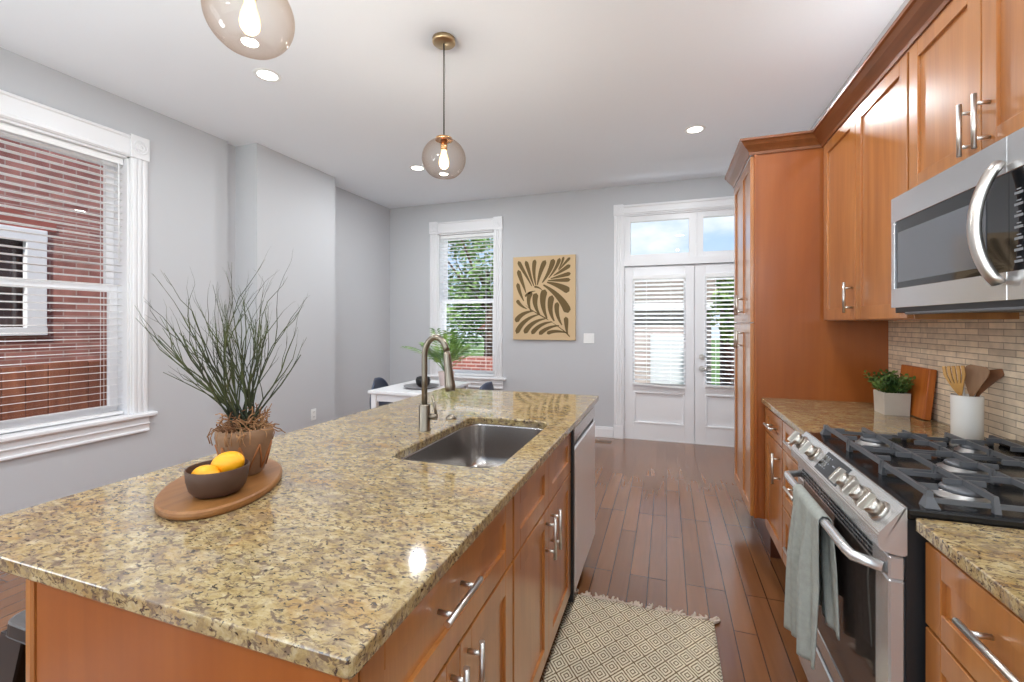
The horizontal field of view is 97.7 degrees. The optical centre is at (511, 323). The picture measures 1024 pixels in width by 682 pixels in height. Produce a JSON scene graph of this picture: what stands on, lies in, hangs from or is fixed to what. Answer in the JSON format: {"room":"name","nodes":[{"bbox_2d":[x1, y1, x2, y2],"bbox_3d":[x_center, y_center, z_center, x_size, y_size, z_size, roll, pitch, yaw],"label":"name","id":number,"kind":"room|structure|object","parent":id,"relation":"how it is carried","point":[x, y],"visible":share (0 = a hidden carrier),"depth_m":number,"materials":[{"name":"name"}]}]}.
{"room":"kitchen","nodes":[
{"label":"kitchen","id":0,"kind":"room"},
{"bbox_2d":[0,47,389,514],"bbox_3d":[-3.131,-0.133,2.435,0.220,2.935,8.558,0,0,19],"label":"wall","id":1,"kind":"structure","parent":0,"point":[191,170],"depth_m":3.58,"materials":[{"name":"grey paint"}]},
{"bbox_2d":[0,89,157,461],"bbox_3d":[-2.976,-0.282,2.861,0.315,2.155,1.139,0,0,19],"label":"window","id":2,"kind":"structure","parent":1,"relation":"in","point":[133,369],"depth_m":3.20,"materials":[{"name":"white paint"}]},
{"bbox_2d":[0,122,122,433],"bbox_3d":[-2.919,-0.268,2.842,0.060,1.822,0.775,0,0,19],"label":"window blind","id":3,"kind":"object","parent":2,"relation":"attached to","point":[10,129],"visible":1,"depth_m":2.89,"materials":[{"name":"white plastic"}]},
{"bbox_2d":[235,143,334,436],"bbox_3d":[-2.223,-0.133,4.476,0.265,2.935,0.990,0,0,19],"label":"wall","id":4,"kind":"structure","parent":0,"point":[285,206],"depth_m":4.31,"materials":[{"name":"grey paint"}]},
{"bbox_2d":[311,408,315,420],"bbox_3d":[-2.036,0.932,4.597,0.009,0.115,0.070,0,0,19],"label":"wall outlet","id":5,"kind":"object","parent":4,"relation":"attached to","point":[313,411],"visible":1,"depth_m":4.59,"materials":[{"name":"white plastic"}]},
{"bbox_2d":[0,437,807,681],"bbox_3d":[-0.783,1.395,1.624,5.350,0.120,8.558,0,0,19],"label":"floor","id":6,"kind":"structure","parent":0,"point":[675,529],"depth_m":2.59,"materials":[{"name":"brown wood"}]},
{"bbox_2d":[0,610,25,681],"bbox_3d":[-1.042,1.025,1.173,0.410,0.620,0.410,0,0,19],"label":"bar stool","id":7,"kind":"object","parent":6,"relation":"on","point":[12,639],"visible":0.2,"depth_m":1.06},
{"bbox_2d":[26,579,36,681],"bbox_3d":[-0.537,0.893,1.822,0.020,0.884,2.126,0,0,19],"label":"panel","id":8,"kind":"object","parent":6,"relation":"on","point":[31,586],"visible":0.02,"depth_m":0.82,"materials":[{"name":"brown wood"}]},
{"bbox_2d":[37,499,511,681],"bbox_3d":[-0.415,0.893,1.023,0.729,0.884,0.682,0,0,19],"label":"base cabinet","id":9,"kind":"object","parent":6,"relation":"on","point":[461,630],"depth_m":0.78,"materials":[{"name":"brown wood"}]},
{"bbox_2d":[0,388,598,679],"bbox_3d":[-0.324,0.436,1.754,1.012,0.030,2.177,0,0,19],"label":"countertop","id":10,"kind":"structure","parent":9,"relation":"on","point":[317,572],"depth_m":0.90,"materials":[{"name":"stone"}]},
{"bbox_2d":[154,459,281,520],"bbox_3d":[-0.737,0.411,1.149,0.256,0.020,0.410,0,0,-18],"label":"serving board","id":11,"kind":"object","parent":10,"relation":"on","point":[174,502],"visible":0.71,"depth_m":1.03,"materials":[{"name":"brown wood"}]},
{"bbox_2d":[184,459,249,498],"bbox_3d":[-0.698,0.369,1.062,0.130,0.065,0.130,0,0,19],"label":"bowl","id":12,"kind":"object","parent":11,"relation":"on","point":[216,485],"visible":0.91,"depth_m":1.01,"materials":[{"name":"brown"}]},
{"bbox_2d":[191,465,220,473],"bbox_3d":[-0.714,0.355,1.044,0.057,0.050,0.063,0,0,-44],"label":"lemon","id":13,"kind":"object","parent":12,"relation":"in","point":[204,469],"visible":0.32,"depth_m":1.03,"materials":[{"name":"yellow food"}]},
{"bbox_2d":[211,451,244,471],"bbox_3d":[-0.684,0.337,1.079,0.070,0.058,0.065,0,0,42],"label":"lemon","id":14,"kind":"object","parent":12,"relation":"in","point":[230,460],"visible":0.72,"depth_m":1.06,"materials":[{"name":"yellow food"}]},
{"bbox_2d":[135,256,308,475],"bbox_3d":[-0.741,0.098,1.167,0.397,0.606,0.280,0,0,-35],"label":"potted plant","id":15,"kind":"object","parent":11,"relation":"on","point":[242,432],"visible":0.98,"depth_m":1.17,"materials":[{"name":"plant"}]},
{"bbox_2d":[418,334,455,431],"bbox_3d":[-0.293,0.231,1.746,0.158,0.379,0.049,0,0,19],"label":"faucet","id":16,"kind":"object","parent":10,"relation":"on","point":[425,416],"visible":1,"depth_m":1.74,"materials":[{"name":"silver metal"}]},
{"bbox_2d":[446,414,455,419],"bbox_3d":[-0.271,0.412,1.987,0.048,0.018,0.048,0,0,19],"label":"button","id":17,"kind":"object","parent":10,"relation":"on","point":[450,416],"visible":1,"depth_m":1.98,"materials":[{"name":"silver metal"}]},
{"bbox_2d":[402,423,542,467],"bbox_3d":[-0.115,0.549,1.667,0.394,0.198,0.691,0,0,19],"label":"sink","id":18,"kind":"object","parent":10,"relation":"in","point":[481,445],"visible":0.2,"depth_m":1.98,"materials":[{"name":"silver metal"}]},
{"bbox_2d":[370,377,392,408],"bbox_3d":[-1.117,0.933,4.342,0.445,0.807,0.442,0,0,12],"label":"dining chair","id":19,"kind":"object","parent":6,"relation":"on","point":[378,382],"visible":0.14,"depth_m":4.41,"materials":[{"name":"blue fabric"}]},
{"bbox_2d":[368,380,470,408],"bbox_3d":[-0.839,0.960,4.210,0.615,0.750,0.830,0,0,19],"label":"dining table","id":20,"kind":"object","parent":6,"relation":"on","point":[397,392],"visible":0.33,"depth_m":3.92,"materials":[{"name":"white paint"}]},
{"bbox_2d":[404,383,438,389],"bbox_3d":[-0.828,0.574,4.095,0.320,0.022,0.320,0,0,19],"label":"tray","id":21,"kind":"object","parent":20,"relation":"on","point":[413,385],"visible":0.8,"depth_m":4.11,"materials":[{"name":"grey"}]},
{"bbox_2d":[416,376,429,386],"bbox_3d":[-0.817,0.532,4.112,0.136,0.090,0.136,0,0,19],"label":"vase","id":22,"kind":"object","parent":21,"relation":"on","point":[419,378],"visible":0.66,"depth_m":4.07,"materials":[{"name":"black ceramic"}]},
{"bbox_2d":[400,328,486,385],"bbox_3d":[-0.652,0.315,4.302,0.849,0.541,0.701,0,0,19],"label":"potted palm","id":23,"kind":"object","parent":20,"relation":"on","point":[454,356],"visible":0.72,"depth_m":4.23,"materials":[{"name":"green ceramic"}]},
{"bbox_2d":[438,371,454,385],"bbox_3d":[-0.625,0.520,4.268,0.156,0.130,0.156,0,0,19],"label":"pot","id":24,"kind":"object","parent":20,"relation":"on","point":[441,373],"depth_m":4.21,"materials":[{"name":"white ceramic"}]},
{"bbox_2d":[479,382,493,389],"bbox_3d":[-0.401,0.933,4.159,0.445,0.807,0.442,0,0,25],"label":"dining chair","id":25,"kind":"object","parent":6,"relation":"on","point":[489,385],"visible":0.12,"depth_m":4.03,"materials":[{"name":"blue fabric"}]},
{"bbox_2d":[511,432,570,681],"bbox_3d":[-0.141,0.893,1.708,0.658,0.883,0.788,0,0,19],"label":"base cabinet","id":26,"kind":"object","parent":6,"relation":"on","point":[541,509],"visible":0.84,"depth_m":1.53,"materials":[{"name":"brown wood"}]},
{"bbox_2d":[568,406,594,601],"bbox_3d":[0.088,0.898,2.384,0.610,0.874,0.639,0,0,19],"label":"dishwasher","id":27,"kind":"object","parent":6,"relation":"on","point":[582,471],"visible":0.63,"depth_m":2.19,"materials":[{"name":"silver metal"}]},
{"bbox_2d":[595,439,611,443],"bbox_3d":[1.017,1.333,5.066,0.215,0.005,0.120,0,0,19],"label":"floor vent","id":28,"kind":"object","parent":6,"relation":"in","point":[596,441],"visible":0.88,"depth_m":5.05,"materials":[{"name":"brown metal"}]},
{"bbox_2d":[540,589,722,681],"bbox_3d":[0.383,1.325,1.439,0.672,0.021,1.471,0,0,19],"label":"runner rug","id":29,"kind":"object","parent":6,"relation":"on","point":[598,638],"visible":0.95,"depth_m":1.83,"materials":[{"name":"beige fabric"}]},
{"bbox_2d":[763,407,783,559],"bbox_3d":[1.621,0.893,2.263,0.613,0.883,0.413,0,0,19],"label":"base cabinet","id":30,"kind":"object","parent":6,"relation":"on","point":[773,424],"visible":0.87,"depth_m":2.33,"materials":[{"name":"brown wood"}]},
{"bbox_2d":[783,421,797,565],"bbox_3d":[1.472,0.893,1.831,0.613,0.883,0.498,0,0,19],"label":"base cabinet","id":31,"kind":"object","parent":6,"relation":"on","point":[789,463],"visible":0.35,"depth_m":2.08,"materials":[{"name":"brown wood"}]},
{"bbox_2d":[761,398,998,444],"bbox_3d":[1.552,0.436,2.023,0.597,0.030,0.919,0,0,19],"label":"countertop","id":32,"kind":"structure","parent":31,"relation":"on","point":[801,415],"depth_m":1.99,"materials":[{"name":"stone"}]},
{"bbox_2d":[863,369,915,415],"bbox_3d":[1.781,0.318,2.099,0.194,0.207,0.221,0,0,-1],"label":"planter","id":33,"kind":"object","parent":32,"relation":"on","point":[895,400],"visible":0.95,"depth_m":2.06,"materials":[{"name":"concrete"}]},
{"bbox_2d":[900,364,936,420],"bbox_3d":[1.850,0.309,2.054,0.049,0.223,0.250,0,0,19],"label":"cutting board","id":34,"kind":"object","parent":32,"relation":"on","point":[922,391],"visible":0.74,"depth_m":1.98,"materials":[{"name":"orange wood"}]},
{"bbox_2d":[950,393,984,439],"bbox_3d":[1.635,0.339,1.609,0.087,0.165,0.087,0,0,19],"label":"utensil crock","id":35,"kind":"object","parent":32,"relation":"on","point":[966,412],"visible":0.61,"depth_m":1.58,"materials":[{"name":"white ceramic"}]},
{"bbox_2d":[942,366,965,395],"bbox_3d":[1.613,0.278,1.621,0.046,0.259,0.069,0,0,-22],"label":"slotted turner","id":36,"kind":"object","parent":35,"relation":"in","point":[958,386],"visible":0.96,"depth_m":1.61,"materials":[{"name":"brown wood"}]},
{"bbox_2d":[965,364,989,396],"bbox_3d":[1.642,0.277,1.589,0.016,0.262,0.076,0,0,-27],"label":"spatula","id":37,"kind":"object","parent":35,"relation":"in","point":[976,376],"visible":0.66,"depth_m":1.58,"materials":[{"name":"brown wood"}]},
{"bbox_2d":[975,369,1004,396],"bbox_3d":[1.671,0.282,1.596,0.126,0.253,0.033,0,0,39],"label":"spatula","id":38,"kind":"object","parent":35,"relation":"in","point":[995,375],"visible":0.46,"depth_m":1.58,"materials":[{"name":"brown wood"}]},
{"bbox_2d":[734,142,887,558],"bbox_3d":[1.769,0.168,2.784,0.694,2.335,0.671,0,0,19],"label":"pantry cabinet","id":39,"kind":"object","parent":6,"relation":"on","point":[785,347],"visible":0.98,"depth_m":2.52,"materials":[{"name":"brown wood"}]},
{"bbox_2d":[725,0,951,187],"bbox_3d":[1.337,-1.007,2.033,0.413,0.080,2.375,0,0,19],"label":"trim","id":40,"kind":"structure","parent":39,"relation":"attached to","point":[916,16],"depth_m":1.92,"materials":[{"name":"brown wood"}]},
{"bbox_2d":[784,425,1023,681],"bbox_3d":[1.226,0.823,1.252,0.700,0.904,0.742,0,0,19],"label":"gas range","id":41,"kind":"object","parent":6,"relation":"on","point":[873,487],"visible":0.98,"depth_m":1.13,"materials":[{"name":"silver metal"}]},
{"bbox_2d":[784,484,839,669],"bbox_3d":[0.894,0.766,1.352,0.078,0.473,0.311,0,0,19],"label":"kitchen towel","id":42,"kind":"object","parent":41,"relation":"hanging from","point":[811,581],"visible":0.98,"depth_m":1.30,"materials":[{"name":"grey fabric"}]},
{"bbox_2d":[784,463,904,681],"bbox_3d":[0.941,0.788,1.351,0.098,0.543,0.734,0,0,19],"label":"oven","id":43,"kind":"object","parent":41,"relation":"in","point":[870,647],"depth_m":1.13,"materials":[{"name":"silver metal"}]},
{"bbox_2d":[809,432,1023,529],"bbox_3d":[1.273,0.408,1.236,0.600,0.046,0.742,0,0,19],"label":"cooktop","id":44,"kind":"object","parent":41,"relation":"in","point":[961,480],"depth_m":1.18,"materials":[{"name":"black metal"}]},
{"bbox_2d":[926,542,1023,681],"bbox_3d":[1.023,0.893,0.532,0.613,0.883,0.735,0,0,19],"label":"base cabinet","id":45,"kind":"object","parent":6,"relation":"on","point":[972,636],"visible":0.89,"depth_m":0.84,"materials":[{"name":"brown wood"}]},
{"bbox_2d":[916,518,1023,620],"bbox_3d":[1.033,0.436,0.520,0.597,0.030,0.758,0,0,19],"label":"countertop","id":46,"kind":"structure","parent":45,"relation":"on","point":[992,556],"depth_m":0.83,"materials":[{"name":"stone"}]},
{"bbox_2d":[0,0,904,208],"bbox_3d":[-0.783,-1.725,1.624,5.350,0.250,8.558,0,0,19],"label":"ceiling","id":47,"kind":"structure","parent":0,"point":[542,96],"depth_m":2.85,"materials":[{"name":"white paint"}]},
{"bbox_2d":[202,0,294,59],"bbox_3d":[-0.788,-1.215,1.346,0.244,0.770,0.244,0,0,19],"label":"pendant light","id":48,"kind":"object","parent":47,"relation":"hanging from","point":[249,19],"visible":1,"depth_m":1.33,"materials":[{"name":"clear glass"}]},
{"bbox_2d":[253,68,281,81],"bbox_3d":[-1.575,-1.598,2.882,0.164,0.004,0.164,0,0,19],"label":"recessed light","id":49,"kind":"object","parent":47,"relation":"in","point":[268,75],"visible":1,"depth_m":2.88,"materials":[{"name":"white plastic"}]},
{"bbox_2d":[409,165,425,170],"bbox_3d":[-0.971,-1.598,4.599,0.164,0.004,0.164,0,0,19],"label":"recessed light","id":50,"kind":"object","parent":47,"relation":"in","point":[413,167],"visible":1,"depth_m":4.58,"materials":[{"name":"white"}]},
{"bbox_2d":[422,32,465,177],"bbox_3d":[-0.383,-1.215,2.518,0.244,0.770,0.244,0,0,19],"label":"pendant light","id":51,"kind":"object","parent":47,"relation":"hanging from","point":[444,41],"visible":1,"depth_m":2.50,"materials":[{"name":"brown metal"}]},
{"bbox_2d":[435,135,452,150],"bbox_3d":[-0.383,-1.017,2.518,0.100,0.080,0.100,0,0,19],"label":"socket","id":52,"kind":"object","parent":51,"relation":"attached to","point":[444,140],"depth_m":2.50,"materials":[{"name":"gold metal"}]},
{"bbox_2d":[684,125,705,133],"bbox_3d":[1.508,-1.598,3.690,0.164,0.004,0.164,0,0,19],"label":"recessed light","id":53,"kind":"object","parent":47,"relation":"in","point":[695,129],"visible":1,"depth_m":3.69,"materials":[{"name":"white"}]},
{"bbox_2d":[390,175,740,437],"bbox_3d":[0.616,-0.133,5.551,5.270,2.935,0.220,0,0,19],"label":"wall","id":54,"kind":"structure","parent":0,"point":[580,223],"depth_m":5.50,"materials":[{"name":"grey paint"}]},
{"bbox_2d":[427,216,505,388],"bbox_3d":[-0.576,-0.265,5.955,1.136,2.190,0.315,0,0,19],"label":"window","id":55,"kind":"structure","parent":54,"relation":"in","point":[495,224],"depth_m":5.86,"materials":[{"name":"white paint"}]},
{"bbox_2d":[440,232,492,375],"bbox_3d":[-0.596,-0.251,5.898,0.772,1.857,0.060,0,0,19],"label":"window blind","id":56,"kind":"object","parent":55,"relation":"attached to","point":[481,235],"visible":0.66,"depth_m":5.88,"materials":[{"name":"white plastic"}]},
{"bbox_2d":[513,254,575,339],"bbox_3d":[0.391,-0.315,5.495,0.786,1.030,0.032,0,0,19],"label":"wall art","id":57,"kind":"object","parent":54,"relation":"attached to","point":[544,287],"visible":1,"depth_m":5.47,"materials":[{"name":"beige fabric"}]},
{"bbox_2d":[584,333,593,342],"bbox_3d":[0.914,0.175,5.326,0.126,0.120,0.010,0,0,19],"label":"light switch","id":58,"kind":"object","parent":54,"relation":"attached to","point":[588,337],"visible":1,"depth_m":5.33,"materials":[{"name":"white plastic"}]},
{"bbox_2d":[595,426,612,437],"bbox_3d":[-0.261,1.272,5.728,3.055,0.125,0.018,0,0,19],"label":"baseboard","id":59,"kind":"structure","parent":54,"relation":"attached to","point":[600,431],"depth_m":5.26,"materials":[{"name":"white paint"}]},
{"bbox_2d":[624,265,693,442],"bbox_3d":[1.671,0.334,5.114,0.760,1.978,0.058,0,0,19],"label":"door","id":60,"kind":"structure","parent":54,"relation":"in","point":[651,412],"depth_m":5.10,"materials":[{"name":"white paint"}]},
{"bbox_2d":[632,274,685,388],"bbox_3d":[1.660,0.087,5.074,0.569,1.275,0.051,0,0,19],"label":"window blind","id":61,"kind":"object","parent":60,"relation":"attached to","point":[673,277],"visible":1,"depth_m":5.07,"materials":[{"name":"white plastic"}]},
{"bbox_2d":[613,196,733,446],"bbox_3d":[2.022,-0.018,5.057,1.691,2.725,0.276,0,0,19],"label":"trim","id":62,"kind":"structure","parent":54,"relation":"attached to","point":[623,258],"depth_m":5.11,"materials":[{"name":"white paint"}]},
{"bbox_2d":[695,263,733,445],"bbox_3d":[2.387,0.334,4.841,0.761,1.978,0.106,0,0,19],"label":"door","id":63,"kind":"structure","parent":54,"relation":"in","point":[714,406],"depth_m":4.93,"materials":[{"name":"white paint"}]},
{"bbox_2d":[705,272,736,387],"bbox_3d":[2.375,0.070,4.827,0.542,1.240,0.051,0,0,19],"label":"window blind","id":64,"kind":"object","parent":63,"relation":"attached to","point":[708,276],"visible":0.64,"depth_m":4.87,"materials":[{"name":"white plastic"}]},
{"bbox_2d":[810,0,1023,441],"bbox_3d":[1.580,-0.133,0.807,0.250,2.935,8.558,0,0,19],"label":"wall","id":65,"kind":"structure","parent":0,"point":[992,344],"depth_m":1.73,"materials":[{"name":"tile"}]},
{"bbox_2d":[824,43,1018,320],"bbox_3d":[1.674,-0.507,1.972,0.343,0.985,0.918,0,0,19],"label":"upper cabinet","id":66,"kind":"object","parent":65,"relation":"attached to","point":[866,160],"visible":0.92,"depth_m":1.90,"materials":[{"name":"brown wood"}]},
{"bbox_2d":[909,0,1023,189],"bbox_3d":[1.397,-0.725,1.171,0.343,0.550,0.774,0,0,19],"label":"upper cabinet","id":67,"kind":"object","parent":65,"relation":"attached to","point":[966,69],"visible":0.79,"depth_m":1.29,"materials":[{"name":"brown wood"}]},
{"bbox_2d":[891,127,1023,313],"bbox_3d":[1.360,-0.238,1.184,0.403,0.414,0.770,0,0,19],"label":"microwave","id":68,"kind":"object","parent":67,"relation":"attached to","point":[957,236],"visible":1,"depth_m":1.20,"materials":[{"name":"grey metal"}]},
{"label":"outside","id":69,"kind":"structure","parent":0,"visible":0},
{"bbox_2d":[447,337,719,384],"bbox_3d":[4.898,1.945,14.178,80.000,0.020,90.000,0,0,19],"label":"ground","id":70,"kind":"structure","parent":69,"point":[480,338],"depth_m":29.04,"materials":[{"name":"grey concrete"}]},
{"bbox_2d":[0,137,106,367],"bbox_3d":[-4.654,-1.365,4.253,0.425,6.600,12.000,0,0,19],"label":"brick house","id":71,"kind":"structure","parent":70,"relation":"on","point":[3,289],"depth_m":4.29,"materials":[{"name":"red brick"}]},
{"bbox_2d":[0,361,106,420],"bbox_3d":[-3.995,1.112,3.841,0.060,1.547,4.253,0,0,19],"label":"wooden fence","id":72,"kind":"object","parent":70,"relation":"on","point":[76,392],"visible":0.14,"depth_m":3.84,"materials":[{"name":"brown wood"}]},
{"bbox_2d":[447,238,492,355],"bbox_3d":[-0.687,-0.679,10.857,3.358,5.247,3.390,0,0,19],"label":"tree","id":73,"kind":"object","parent":70,"relation":"on","point":[480,273],"visible":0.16,"depth_m":10.87,"materials":[{"name":"green plant"}]},
{"bbox_2d":[447,267,492,355],"bbox_3d":[-0.970,0.039,14.483,3.770,3.822,3.463,0,0,19],"label":"tree","id":74,"kind":"object","parent":70,"relation":"on","point":[482,318],"visible":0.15,"depth_m":13.95,"materials":[{"name":"green plant"}]},
{"bbox_2d":[452,356,492,370],"bbox_3d":[-1.598,1.325,10.074,6.400,1.220,0.200,0,0,19],"label":"wall","id":75,"kind":"structure","parent":70,"relation":"on","point":[473,361],"depth_m":9.71,"materials":[{"name":"red brick"}]},
{"bbox_2d":[635,279,717,384],"bbox_3d":[3.652,0.260,11.413,2.850,3.350,2.640,0,0,19],"label":"garage","id":76,"kind":"structure","parent":70,"relation":"on","point":[708,285],"depth_m":10.38,"materials":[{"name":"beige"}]},
{"bbox_2d":[707,277,733,346],"bbox_3d":[4.438,0.220,8.337,1.567,3.459,1.446,0,0,43],"label":"tree","id":77,"kind":"object","parent":70,"relation":"on","point":[722,280],"visible":0.15,"depth_m":8.43,"materials":[{"name":"green plant"}]},
{"bbox_2d":[716,277,733,385],"bbox_3d":[6.676,0.135,10.443,3.400,3.600,2.700,0,0,19],"label":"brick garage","id":78,"kind":"structure","parent":70,"relation":"on","point":[721,345],"depth_m":10.69,"materials":[{"name":"brick"}]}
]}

